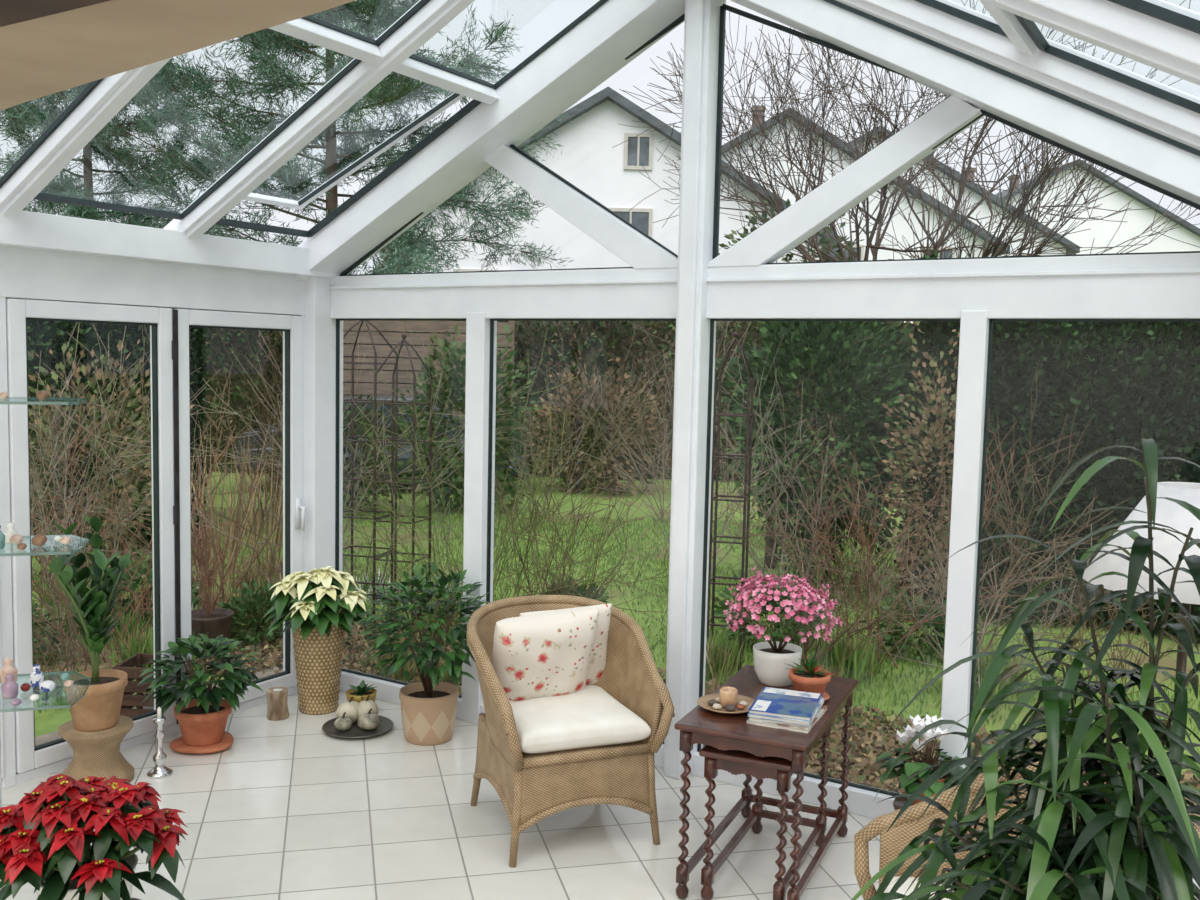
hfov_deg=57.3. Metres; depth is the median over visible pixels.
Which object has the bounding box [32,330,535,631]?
bare shrub
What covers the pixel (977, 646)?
clump
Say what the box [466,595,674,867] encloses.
wicker armchair
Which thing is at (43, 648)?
bush
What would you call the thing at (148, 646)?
clump
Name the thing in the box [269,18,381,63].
trim
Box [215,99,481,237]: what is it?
trim
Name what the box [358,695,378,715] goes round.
gourd
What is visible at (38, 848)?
poinsettia
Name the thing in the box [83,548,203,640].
bush
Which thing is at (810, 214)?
trim
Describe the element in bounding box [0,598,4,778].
door
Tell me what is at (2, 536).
glass jar
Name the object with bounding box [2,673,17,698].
vase
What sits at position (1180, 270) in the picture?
trim
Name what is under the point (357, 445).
bare shrub
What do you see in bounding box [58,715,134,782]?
plant stand
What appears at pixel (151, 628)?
clump
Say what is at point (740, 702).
pebble
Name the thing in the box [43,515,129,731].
potted plant
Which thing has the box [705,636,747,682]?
clump
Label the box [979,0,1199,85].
trim
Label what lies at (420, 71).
trim
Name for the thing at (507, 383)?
bare shrub
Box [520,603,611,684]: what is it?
throw pillow
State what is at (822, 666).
clump
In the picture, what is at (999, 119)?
window
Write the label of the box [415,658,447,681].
clump
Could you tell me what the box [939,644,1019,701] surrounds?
clump
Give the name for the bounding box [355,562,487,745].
potted shrub
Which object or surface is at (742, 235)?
bush
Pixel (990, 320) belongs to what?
window
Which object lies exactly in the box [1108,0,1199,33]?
window
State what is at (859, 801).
trim
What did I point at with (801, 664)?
clump
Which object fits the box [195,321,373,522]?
bare shrub
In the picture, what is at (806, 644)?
bare shrub
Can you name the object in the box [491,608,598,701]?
throw pillow
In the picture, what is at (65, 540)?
shell
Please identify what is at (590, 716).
seat cushion
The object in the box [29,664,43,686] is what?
vase
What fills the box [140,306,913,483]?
hedge
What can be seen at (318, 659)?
woven basket
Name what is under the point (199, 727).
pot
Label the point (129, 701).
crate
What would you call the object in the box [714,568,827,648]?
bush
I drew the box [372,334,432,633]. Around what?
trellis
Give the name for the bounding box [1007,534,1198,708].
bare shrub
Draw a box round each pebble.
[708,699,717,705]
[712,703,721,709]
[724,704,735,711]
[736,704,744,709]
[738,701,747,706]
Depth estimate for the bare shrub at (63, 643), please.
6.28 m
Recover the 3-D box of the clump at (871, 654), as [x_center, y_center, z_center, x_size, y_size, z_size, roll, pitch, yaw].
[1.696,1.377,7.183,0.320,0.248,0.310,4,6,31]
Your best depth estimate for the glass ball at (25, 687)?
3.13 m
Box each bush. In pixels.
[27,330,199,584]
[32,602,68,666]
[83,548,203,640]
[218,575,282,652]
[267,394,405,516]
[390,324,542,514]
[522,360,670,497]
[529,572,609,602]
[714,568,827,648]
[715,321,915,588]
[718,197,864,341]
[860,587,978,665]
[880,321,987,623]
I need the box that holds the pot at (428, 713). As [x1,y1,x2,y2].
[399,682,458,745]
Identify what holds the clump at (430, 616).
on the ground at (49, 721)
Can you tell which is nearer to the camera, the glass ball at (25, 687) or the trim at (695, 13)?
the glass ball at (25, 687)
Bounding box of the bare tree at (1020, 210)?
[612,0,1199,568]
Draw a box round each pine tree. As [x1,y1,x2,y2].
[0,75,234,303]
[5,0,572,274]
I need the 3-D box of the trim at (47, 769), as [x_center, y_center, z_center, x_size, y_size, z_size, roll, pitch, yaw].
[-2.532,1.435,4.846,0.080,0.065,3.250,4,6,31]
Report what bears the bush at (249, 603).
on the flower bed at (836, 763)
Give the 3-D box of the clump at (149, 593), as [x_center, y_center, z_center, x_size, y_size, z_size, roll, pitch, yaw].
[-3.336,1.124,7.968,0.517,0.395,0.492,-3,7,-45]
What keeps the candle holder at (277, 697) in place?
on the floor
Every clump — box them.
[32,575,72,612]
[35,609,64,636]
[42,601,81,637]
[47,605,78,636]
[105,624,153,666]
[106,602,151,650]
[108,628,148,666]
[118,583,152,626]
[119,618,152,644]
[131,633,207,666]
[150,410,279,603]
[191,427,348,596]
[192,581,253,632]
[225,557,279,596]
[244,569,282,610]
[245,608,271,630]
[249,554,282,588]
[255,574,278,590]
[350,567,390,602]
[359,625,420,672]
[375,648,419,682]
[378,579,419,615]
[399,590,462,644]
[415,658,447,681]
[434,581,462,605]
[440,644,461,684]
[661,674,720,716]
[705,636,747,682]
[706,627,747,671]
[800,651,825,667]
[805,661,844,677]
[811,626,889,690]
[834,632,874,667]
[848,644,885,680]
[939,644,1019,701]
[975,646,1019,677]
[977,645,1027,696]
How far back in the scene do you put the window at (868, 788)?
4.95 m
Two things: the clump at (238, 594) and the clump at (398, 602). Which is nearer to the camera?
the clump at (238, 594)
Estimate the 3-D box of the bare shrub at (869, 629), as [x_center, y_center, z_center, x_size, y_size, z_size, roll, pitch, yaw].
[1.889,0.626,7.327,1.972,1.853,1.428,0,5,-11]
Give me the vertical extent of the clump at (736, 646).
0.293 m
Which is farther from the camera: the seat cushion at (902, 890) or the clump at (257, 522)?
the clump at (257, 522)
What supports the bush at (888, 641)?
on the ground at (49, 721)
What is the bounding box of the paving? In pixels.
[35,665,282,745]
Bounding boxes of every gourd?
[334,712,351,730]
[336,697,358,722]
[357,708,380,729]
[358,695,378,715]
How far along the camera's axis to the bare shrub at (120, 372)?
8.69 m
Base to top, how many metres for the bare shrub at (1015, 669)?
1.440 m
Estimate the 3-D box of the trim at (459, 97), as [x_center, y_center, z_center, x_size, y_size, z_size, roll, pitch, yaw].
[-1.101,-1.489,5.462,1.159,0.522,0.035,4,6,31]
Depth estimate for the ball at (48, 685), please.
3.13 m
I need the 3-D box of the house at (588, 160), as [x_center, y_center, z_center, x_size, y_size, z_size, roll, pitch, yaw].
[0.082,-3.612,24.335,9.200,7.300,5.700,1,5,0]
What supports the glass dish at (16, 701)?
on the shelf unit
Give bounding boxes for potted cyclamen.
[874,714,967,804]
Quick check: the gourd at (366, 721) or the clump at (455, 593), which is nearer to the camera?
the gourd at (366, 721)
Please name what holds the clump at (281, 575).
on the ground at (49, 721)
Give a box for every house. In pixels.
[387,87,840,272]
[721,105,1009,322]
[850,126,1079,256]
[994,159,1199,254]
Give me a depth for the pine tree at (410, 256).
9.82 m
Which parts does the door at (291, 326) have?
handle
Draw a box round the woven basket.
[291,611,344,714]
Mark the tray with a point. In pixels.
(354, 732)
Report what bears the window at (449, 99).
attached to the trim at (471, 105)
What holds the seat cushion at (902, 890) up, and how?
on the wicker armchair at (905, 829)
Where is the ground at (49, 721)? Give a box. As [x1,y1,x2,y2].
[31,471,1199,790]
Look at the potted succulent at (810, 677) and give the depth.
4.11 m
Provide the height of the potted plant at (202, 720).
0.540 m
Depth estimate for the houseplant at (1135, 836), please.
1.70 m
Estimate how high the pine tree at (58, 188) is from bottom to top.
6.000 m
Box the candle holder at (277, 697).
[266,686,288,720]
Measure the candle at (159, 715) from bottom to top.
0.055 m
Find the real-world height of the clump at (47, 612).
0.282 m
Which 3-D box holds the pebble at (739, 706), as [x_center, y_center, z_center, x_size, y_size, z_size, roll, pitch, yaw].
[0.508,0.929,3.975,0.035,0.021,0.027,4,6,31]
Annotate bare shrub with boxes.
[28,322,205,647]
[28,323,238,606]
[28,337,343,604]
[29,404,256,665]
[31,547,128,704]
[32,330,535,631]
[191,322,537,579]
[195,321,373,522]
[224,327,669,668]
[405,329,674,516]
[444,403,670,626]
[497,321,760,520]
[560,322,814,493]
[594,321,885,609]
[609,369,926,625]
[719,448,997,675]
[721,410,1048,668]
[792,483,1125,701]
[835,359,1131,651]
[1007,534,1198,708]
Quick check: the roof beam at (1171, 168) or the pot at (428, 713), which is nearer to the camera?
the roof beam at (1171, 168)
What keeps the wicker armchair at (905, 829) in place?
on the floor
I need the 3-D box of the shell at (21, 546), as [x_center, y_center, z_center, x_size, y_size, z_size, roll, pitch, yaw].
[-1.606,0.268,3.056,0.025,0.019,0.025,4,6,31]
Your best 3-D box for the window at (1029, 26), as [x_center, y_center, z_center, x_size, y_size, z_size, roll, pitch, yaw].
[1.372,-0.944,2.689,0.709,0.384,0.802,4,6,31]
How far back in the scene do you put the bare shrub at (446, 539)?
7.01 m
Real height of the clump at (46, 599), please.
0.340 m
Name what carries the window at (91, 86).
attached to the trim at (113, 92)
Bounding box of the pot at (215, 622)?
[191,608,233,658]
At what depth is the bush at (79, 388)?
9.50 m
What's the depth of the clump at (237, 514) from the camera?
8.62 m
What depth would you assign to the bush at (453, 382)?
14.27 m
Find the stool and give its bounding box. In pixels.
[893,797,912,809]
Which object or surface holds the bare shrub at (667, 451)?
on the ground at (49, 721)
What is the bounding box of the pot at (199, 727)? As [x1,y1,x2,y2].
[174,698,231,746]
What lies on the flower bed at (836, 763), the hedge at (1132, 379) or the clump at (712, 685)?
the clump at (712, 685)
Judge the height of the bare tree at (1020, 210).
6.355 m
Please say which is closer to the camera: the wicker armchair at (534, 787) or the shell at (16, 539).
the shell at (16, 539)
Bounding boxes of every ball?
[20,683,30,691]
[30,694,38,700]
[39,680,55,691]
[61,673,69,680]
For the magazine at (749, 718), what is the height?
0.012 m
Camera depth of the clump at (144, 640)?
6.93 m
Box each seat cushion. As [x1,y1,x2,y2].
[482,685,650,753]
[881,876,952,899]
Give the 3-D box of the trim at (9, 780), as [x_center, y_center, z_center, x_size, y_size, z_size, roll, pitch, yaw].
[-2.557,0.397,4.676,0.085,2.120,0.055,4,6,31]
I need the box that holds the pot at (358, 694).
[346,687,376,702]
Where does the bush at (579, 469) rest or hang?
on the ground at (49, 721)
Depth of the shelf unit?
3.05 m
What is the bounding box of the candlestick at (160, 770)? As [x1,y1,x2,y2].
[147,707,172,778]
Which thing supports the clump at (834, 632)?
on the ground at (49, 721)
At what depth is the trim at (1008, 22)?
2.98 m
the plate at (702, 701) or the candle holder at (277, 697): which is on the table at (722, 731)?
the plate at (702, 701)
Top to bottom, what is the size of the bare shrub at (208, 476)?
1.696 m
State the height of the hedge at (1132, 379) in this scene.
3.093 m
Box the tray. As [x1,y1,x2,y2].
[322,715,393,738]
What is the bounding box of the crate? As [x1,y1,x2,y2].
[112,652,153,716]
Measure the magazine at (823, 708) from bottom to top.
0.012 m
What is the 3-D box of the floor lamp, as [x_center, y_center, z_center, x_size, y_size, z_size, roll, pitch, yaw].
[1.367,0.898,2.631,0.456,1.635,0.456,4,6,31]
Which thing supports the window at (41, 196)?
attached to the trim at (435, 15)
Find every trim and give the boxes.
[0,0,110,26]
[0,57,171,215]
[0,208,339,277]
[0,246,304,315]
[0,297,15,788]
[1,685,297,788]
[163,0,474,238]
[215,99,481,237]
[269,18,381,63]
[291,315,304,570]
[297,93,464,209]
[305,277,342,571]
[329,268,1199,288]
[339,668,1199,888]
[393,58,498,104]
[461,312,496,723]
[484,145,677,268]
[663,0,725,777]
[665,0,704,778]
[708,95,984,266]
[836,0,1199,149]
[939,310,989,768]
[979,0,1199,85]
[980,1,1037,55]
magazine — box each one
[747,705,826,732]
[748,687,821,720]
[748,698,824,724]
[748,717,812,727]
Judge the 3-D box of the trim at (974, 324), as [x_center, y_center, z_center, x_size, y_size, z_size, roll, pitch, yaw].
[1.459,0.510,4.409,0.100,2.120,0.110,4,6,31]
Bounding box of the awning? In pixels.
[0,0,354,110]
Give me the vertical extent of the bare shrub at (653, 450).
3.148 m
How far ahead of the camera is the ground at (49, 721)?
10.38 m
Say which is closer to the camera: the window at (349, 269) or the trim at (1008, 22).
the trim at (1008, 22)
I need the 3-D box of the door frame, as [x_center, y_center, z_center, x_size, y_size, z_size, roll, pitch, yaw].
[-2.065,0.341,5.367,0.008,2.040,0.024,4,6,31]
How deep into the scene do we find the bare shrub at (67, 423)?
7.95 m
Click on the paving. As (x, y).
(52, 736)
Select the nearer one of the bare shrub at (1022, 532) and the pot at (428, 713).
the pot at (428, 713)
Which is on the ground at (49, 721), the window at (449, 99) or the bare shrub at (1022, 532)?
the bare shrub at (1022, 532)
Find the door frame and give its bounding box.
[173,309,180,723]
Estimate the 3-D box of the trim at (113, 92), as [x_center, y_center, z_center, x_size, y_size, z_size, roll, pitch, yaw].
[-1.528,-1.495,3.902,2.444,1.334,0.105,4,6,31]
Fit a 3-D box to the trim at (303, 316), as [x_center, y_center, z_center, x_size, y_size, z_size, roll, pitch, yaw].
[-1.670,0.297,6.126,0.085,2.120,0.060,4,6,31]
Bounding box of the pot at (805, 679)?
[789,667,830,695]
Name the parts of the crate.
corner post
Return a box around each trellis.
[343,321,397,617]
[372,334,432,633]
[706,332,753,670]
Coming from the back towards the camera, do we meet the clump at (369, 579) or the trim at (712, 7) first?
the clump at (369, 579)
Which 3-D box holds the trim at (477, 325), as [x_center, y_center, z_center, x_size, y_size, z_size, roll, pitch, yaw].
[-0.625,0.358,5.673,0.115,2.120,0.110,4,6,31]
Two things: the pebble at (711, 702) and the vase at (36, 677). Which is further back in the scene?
the pebble at (711, 702)
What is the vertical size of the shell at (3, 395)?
0.022 m
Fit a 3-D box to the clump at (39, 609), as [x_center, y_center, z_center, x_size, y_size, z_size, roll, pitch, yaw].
[-3.796,1.210,7.461,0.318,0.286,0.317,1,5,-1]
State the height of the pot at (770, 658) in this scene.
0.140 m
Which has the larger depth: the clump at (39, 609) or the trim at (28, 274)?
the clump at (39, 609)
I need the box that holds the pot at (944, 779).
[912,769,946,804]
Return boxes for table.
[674,664,857,899]
[699,725,830,899]
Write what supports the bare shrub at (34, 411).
on the ground at (49, 721)
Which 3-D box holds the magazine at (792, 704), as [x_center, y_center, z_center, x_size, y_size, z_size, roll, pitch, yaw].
[0.668,0.908,3.941,0.216,0.013,0.294,3,5,19]
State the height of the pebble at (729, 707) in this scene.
0.027 m
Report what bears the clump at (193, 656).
on the ground at (49, 721)
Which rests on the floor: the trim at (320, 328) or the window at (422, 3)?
the trim at (320, 328)
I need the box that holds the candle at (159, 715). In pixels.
[157,707,161,717]
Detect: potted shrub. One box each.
[191,513,266,658]
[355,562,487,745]
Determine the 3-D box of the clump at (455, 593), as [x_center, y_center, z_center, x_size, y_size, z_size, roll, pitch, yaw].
[-1.162,1.142,9.012,0.365,0.285,0.389,4,6,31]
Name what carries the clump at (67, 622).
on the ground at (49, 721)
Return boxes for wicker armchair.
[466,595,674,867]
[854,761,1199,899]
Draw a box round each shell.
[0,392,8,398]
[10,534,22,544]
[17,543,26,549]
[32,534,46,545]
[54,536,61,540]
[60,536,71,544]
[64,680,72,686]
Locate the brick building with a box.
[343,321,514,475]
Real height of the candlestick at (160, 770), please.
0.310 m
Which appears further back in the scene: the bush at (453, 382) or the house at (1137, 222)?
the house at (1137, 222)
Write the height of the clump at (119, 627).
0.327 m
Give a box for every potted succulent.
[346,680,376,702]
[784,653,832,700]
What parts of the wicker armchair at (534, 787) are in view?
leg, leg, seat, leg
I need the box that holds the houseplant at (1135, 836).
[851,433,1199,899]
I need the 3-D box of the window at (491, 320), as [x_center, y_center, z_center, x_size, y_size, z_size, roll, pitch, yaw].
[-0.101,0.361,5.359,1.124,2.009,0.020,4,6,31]
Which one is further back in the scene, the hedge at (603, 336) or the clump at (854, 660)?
the hedge at (603, 336)
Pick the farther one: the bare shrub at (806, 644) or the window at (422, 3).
the bare shrub at (806, 644)
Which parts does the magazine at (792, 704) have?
panel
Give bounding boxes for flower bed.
[34,637,123,694]
[193,628,1199,795]
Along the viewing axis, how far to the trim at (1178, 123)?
3.19 m
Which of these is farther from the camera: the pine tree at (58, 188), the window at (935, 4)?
the pine tree at (58, 188)
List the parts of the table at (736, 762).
leg, leg, leg, leg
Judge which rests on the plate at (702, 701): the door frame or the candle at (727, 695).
the candle at (727, 695)
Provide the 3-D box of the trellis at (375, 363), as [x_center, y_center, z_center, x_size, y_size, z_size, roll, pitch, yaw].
[-1.753,0.164,8.144,0.378,2.350,0.379,2,5,14]
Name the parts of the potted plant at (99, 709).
pot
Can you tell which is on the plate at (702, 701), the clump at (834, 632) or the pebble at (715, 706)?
the pebble at (715, 706)
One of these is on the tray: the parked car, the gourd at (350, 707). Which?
the gourd at (350, 707)
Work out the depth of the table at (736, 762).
3.85 m
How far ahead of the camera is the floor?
4.40 m
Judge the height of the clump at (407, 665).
0.258 m
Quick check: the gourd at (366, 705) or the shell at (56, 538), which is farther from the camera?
the gourd at (366, 705)
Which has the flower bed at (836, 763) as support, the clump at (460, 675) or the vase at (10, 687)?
the clump at (460, 675)
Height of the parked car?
1.420 m
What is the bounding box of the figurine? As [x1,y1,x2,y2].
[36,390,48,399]
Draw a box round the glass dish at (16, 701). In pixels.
[11,698,21,705]
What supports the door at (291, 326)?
attached to the trim at (47, 769)
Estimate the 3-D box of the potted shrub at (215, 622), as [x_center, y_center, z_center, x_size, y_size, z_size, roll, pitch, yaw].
[-2.592,0.915,7.306,0.617,0.954,0.504,3,5,17]
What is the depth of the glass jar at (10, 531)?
3.14 m
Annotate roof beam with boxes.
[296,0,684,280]
[730,0,1199,204]
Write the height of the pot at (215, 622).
0.300 m
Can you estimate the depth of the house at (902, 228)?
27.57 m
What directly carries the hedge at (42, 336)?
on the ground at (49, 721)
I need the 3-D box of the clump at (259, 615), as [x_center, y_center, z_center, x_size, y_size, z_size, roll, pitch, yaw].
[-2.501,1.219,8.066,0.323,0.226,0.334,4,6,31]
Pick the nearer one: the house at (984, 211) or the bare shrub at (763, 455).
the bare shrub at (763, 455)
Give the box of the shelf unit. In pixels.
[0,397,90,889]
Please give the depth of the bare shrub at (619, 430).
13.96 m
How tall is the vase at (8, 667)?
0.078 m
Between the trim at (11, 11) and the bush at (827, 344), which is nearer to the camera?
the trim at (11, 11)
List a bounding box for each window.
[0,78,103,187]
[34,58,360,219]
[243,93,459,209]
[302,0,430,45]
[335,319,465,697]
[340,212,632,275]
[409,0,607,89]
[486,319,675,743]
[509,13,684,257]
[697,319,960,795]
[712,4,949,259]
[765,109,1199,264]
[823,0,1199,155]
[915,0,1007,36]
[967,319,1199,756]
[1014,14,1199,113]
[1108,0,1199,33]
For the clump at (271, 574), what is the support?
on the ground at (49, 721)
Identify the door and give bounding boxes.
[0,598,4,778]
[6,299,180,772]
[172,309,304,702]
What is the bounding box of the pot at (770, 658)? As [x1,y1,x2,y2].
[753,641,801,686]
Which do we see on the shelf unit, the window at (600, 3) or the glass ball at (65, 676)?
the glass ball at (65, 676)
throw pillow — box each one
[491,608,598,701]
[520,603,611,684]
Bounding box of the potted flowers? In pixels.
[723,567,842,686]
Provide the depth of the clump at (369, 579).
9.10 m
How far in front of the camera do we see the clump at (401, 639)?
7.02 m
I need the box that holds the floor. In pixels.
[2,691,1197,899]
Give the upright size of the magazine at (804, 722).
0.012 m
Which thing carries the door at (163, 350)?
attached to the trim at (47, 769)
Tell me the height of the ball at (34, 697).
0.019 m
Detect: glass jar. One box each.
[0,525,4,548]
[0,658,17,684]
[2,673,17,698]
[4,523,17,543]
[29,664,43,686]
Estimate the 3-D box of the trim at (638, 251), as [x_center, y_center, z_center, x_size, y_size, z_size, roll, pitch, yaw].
[-0.086,-1.175,5.236,1.143,0.642,0.095,4,6,31]
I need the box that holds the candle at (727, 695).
[719,687,737,707]
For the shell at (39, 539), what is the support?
on the shelf unit
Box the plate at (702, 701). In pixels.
[697,693,754,713]
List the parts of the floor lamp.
lamp shade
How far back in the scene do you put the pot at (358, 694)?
5.75 m
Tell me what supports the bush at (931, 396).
on the ground at (49, 721)
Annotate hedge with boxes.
[27,304,210,551]
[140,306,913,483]
[893,250,1199,643]
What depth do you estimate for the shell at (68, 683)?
3.19 m
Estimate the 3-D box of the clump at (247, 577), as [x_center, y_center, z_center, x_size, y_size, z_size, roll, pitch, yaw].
[-2.896,1.047,9.095,0.404,0.382,0.514,4,6,31]
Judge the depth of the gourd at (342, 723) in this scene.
5.49 m
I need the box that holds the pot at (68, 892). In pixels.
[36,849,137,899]
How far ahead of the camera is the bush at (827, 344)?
9.43 m
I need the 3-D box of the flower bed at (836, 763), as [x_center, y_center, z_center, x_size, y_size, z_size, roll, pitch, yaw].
[0.811,1.582,5.777,7.400,0.030,1.300,4,6,31]
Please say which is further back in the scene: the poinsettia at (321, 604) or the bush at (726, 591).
the bush at (726, 591)
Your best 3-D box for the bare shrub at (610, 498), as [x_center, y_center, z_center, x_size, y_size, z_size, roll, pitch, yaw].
[-0.234,0.554,7.441,1.879,1.767,1.556,2,5,8]
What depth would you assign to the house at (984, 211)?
33.45 m
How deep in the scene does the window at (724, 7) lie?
4.82 m
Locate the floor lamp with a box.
[1083,482,1199,719]
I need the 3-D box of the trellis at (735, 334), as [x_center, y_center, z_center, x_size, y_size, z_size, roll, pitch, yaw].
[0.873,0.339,7.351,0.238,2.250,0.239,2,5,14]
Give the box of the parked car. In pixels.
[233,395,521,488]
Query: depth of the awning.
1.59 m
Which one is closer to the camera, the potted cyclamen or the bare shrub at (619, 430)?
the potted cyclamen
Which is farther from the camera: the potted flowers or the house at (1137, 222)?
the house at (1137, 222)
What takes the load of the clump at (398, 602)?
on the ground at (49, 721)
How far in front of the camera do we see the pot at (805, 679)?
4.10 m
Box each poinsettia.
[0,774,187,899]
[263,566,373,714]
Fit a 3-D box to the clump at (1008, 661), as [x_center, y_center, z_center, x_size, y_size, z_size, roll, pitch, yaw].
[2.532,1.389,6.909,0.331,0.307,0.373,0,5,-15]
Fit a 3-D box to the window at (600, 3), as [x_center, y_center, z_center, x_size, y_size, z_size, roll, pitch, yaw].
[-0.288,-1.892,4.631,0.929,0.498,0.712,4,6,31]
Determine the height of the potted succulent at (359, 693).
0.182 m
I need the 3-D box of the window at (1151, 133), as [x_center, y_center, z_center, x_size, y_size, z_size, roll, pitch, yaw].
[1.164,-1.442,3.775,2.249,1.188,0.712,4,6,31]
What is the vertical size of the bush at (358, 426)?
1.917 m
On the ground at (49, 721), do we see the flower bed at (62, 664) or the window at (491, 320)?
the flower bed at (62, 664)
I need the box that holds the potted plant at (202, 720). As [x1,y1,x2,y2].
[137,634,261,753]
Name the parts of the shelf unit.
post, glass shelf, glass shelf, glass shelf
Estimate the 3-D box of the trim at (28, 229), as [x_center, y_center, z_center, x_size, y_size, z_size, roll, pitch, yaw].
[-2.399,-0.930,4.714,0.230,0.145,3.440,4,6,31]
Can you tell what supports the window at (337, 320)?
attached to the trim at (859, 801)
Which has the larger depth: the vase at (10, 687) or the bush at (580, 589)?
the bush at (580, 589)
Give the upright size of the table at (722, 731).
0.640 m

